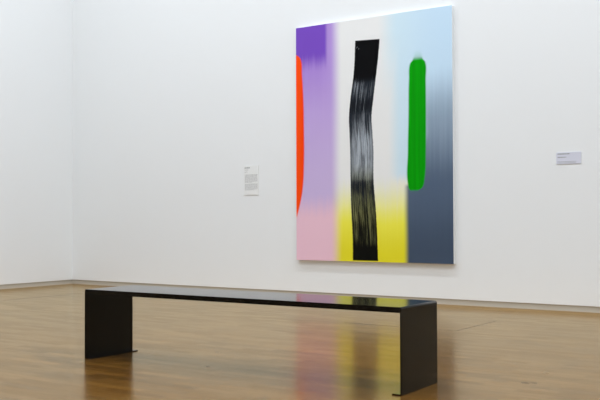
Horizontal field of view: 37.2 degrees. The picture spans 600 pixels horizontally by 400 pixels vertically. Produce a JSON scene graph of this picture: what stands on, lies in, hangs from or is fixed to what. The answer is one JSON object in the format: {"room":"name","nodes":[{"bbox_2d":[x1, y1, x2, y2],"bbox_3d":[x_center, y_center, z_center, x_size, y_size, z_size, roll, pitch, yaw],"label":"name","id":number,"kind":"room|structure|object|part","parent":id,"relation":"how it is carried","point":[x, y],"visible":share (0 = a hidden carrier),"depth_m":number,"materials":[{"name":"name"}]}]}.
{"room":"museum","nodes":[
{"label":"museum","id":0,"kind":"room"},
{"bbox_2d":[0,0,72,284],"bbox_3d":[-6.965,-2.750,7.374,0.200,7.540,13.000,-1,-2,34],"label":"wall","id":1,"kind":"structure","parent":0,"point":[36,36],"depth_m":12.12,"materials":[{"name":"white paint"}]},
{"bbox_2d":[0,280,71,288],"bbox_3d":[-6.902,1.051,7.378,0.188,0.060,13.200,-1,-2,34],"label":"baseboard","id":2,"kind":"structure","parent":1,"relation":"attached to","point":[60,282],"depth_m":12.09,"materials":[{"name":"beige paint"}]},
{"bbox_2d":[0,284,599,399],"bbox_3d":[-1.509,1.042,3.592,13.363,0.120,13.400,-1,-2,34],"label":"floor","id":3,"kind":"structure","parent":0,"point":[187,349],"depth_m":6.03,"materials":[{"name":"brown wood"}]},
{"bbox_2d":[85,285,436,395],"bbox_3d":[-0.322,0.792,5.350,2.290,0.450,0.434,-1,-1,33],"label":"bench","id":4,"kind":"object","parent":3,"relation":"on","point":[108,310],"visible":1,"depth_m":5.14,"materials":[{"name":"metal"}]},
{"bbox_3d":[-1.276,0.823,5.977,0.007,0.420,0.434,-1,-1,33],"label":"leg","id":5,"kind":"part","parent":4,"relation":"part of","materials":[{"name":"metal"}]},
{"bbox_3d":[-0.323,0.582,5.355,2.290,0.030,0.434,-1,-1,33],"label":"seat","id":6,"kind":"part","parent":4,"relation":"part of","materials":[{"name":"metal"}]},
{"bbox_3d":[0.632,0.790,4.723,0.007,0.420,0.434,-1,-1,33],"label":"leg","id":7,"kind":"part","parent":4,"relation":"part of","materials":[{"name":"black metal"}]},
{"bbox_2d":[72,0,599,306],"bbox_3d":[2.188,-2.739,9.135,13.363,7.540,0.200,-1,-2,34],"label":"wall","id":8,"kind":"structure","parent":0,"point":[173,99],"depth_m":10.65,"materials":[{"name":"white paint"}]},
{"bbox_2d":[244,165,258,194],"bbox_3d":[-0.591,-0.239,10.850,0.219,0.359,0.006,-1,-2,34],"label":"wall label","id":9,"kind":"object","parent":8,"relation":"attached to","point":[251,173],"visible":1,"depth_m":10.85,"materials":[{"name":"white"}]},
{"bbox_2d":[72,280,599,312],"bbox_3d":[2.198,1.060,9.061,12.975,0.060,0.188,-1,-2,34],"label":"baseboard","id":10,"kind":"structure","parent":8,"relation":"attached to","point":[592,309],"depth_m":9.47,"materials":[{"name":"beige paint"}]},
{"bbox_2d":[296,5,454,263],"bbox_3d":[0.789,-0.671,9.894,1.979,2.709,0.050,-1,-2,34],"label":"painting","id":11,"kind":"object","parent":8,"relation":"attached to","point":[375,145],"visible":1,"depth_m":9.82,"materials":[{"name":"paint"}]},
{"bbox_3d":[0.790,-0.671,9.896,1.974,2.704,0.046,-1,-2,34],"label":"stretcher frame","id":12,"kind":"part","parent":11,"relation":"part of","materials":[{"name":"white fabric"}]},
{"bbox_2d":[556,152,580,163],"bbox_3d":[2.612,-0.409,8.677,0.242,0.114,0.006,-1,-2,34],"label":"wall label","id":13,"kind":"object","parent":8,"relation":"attached to","point":[561,157],"visible":1,"depth_m":8.67,"materials":[{"name":"white"}]}
]}

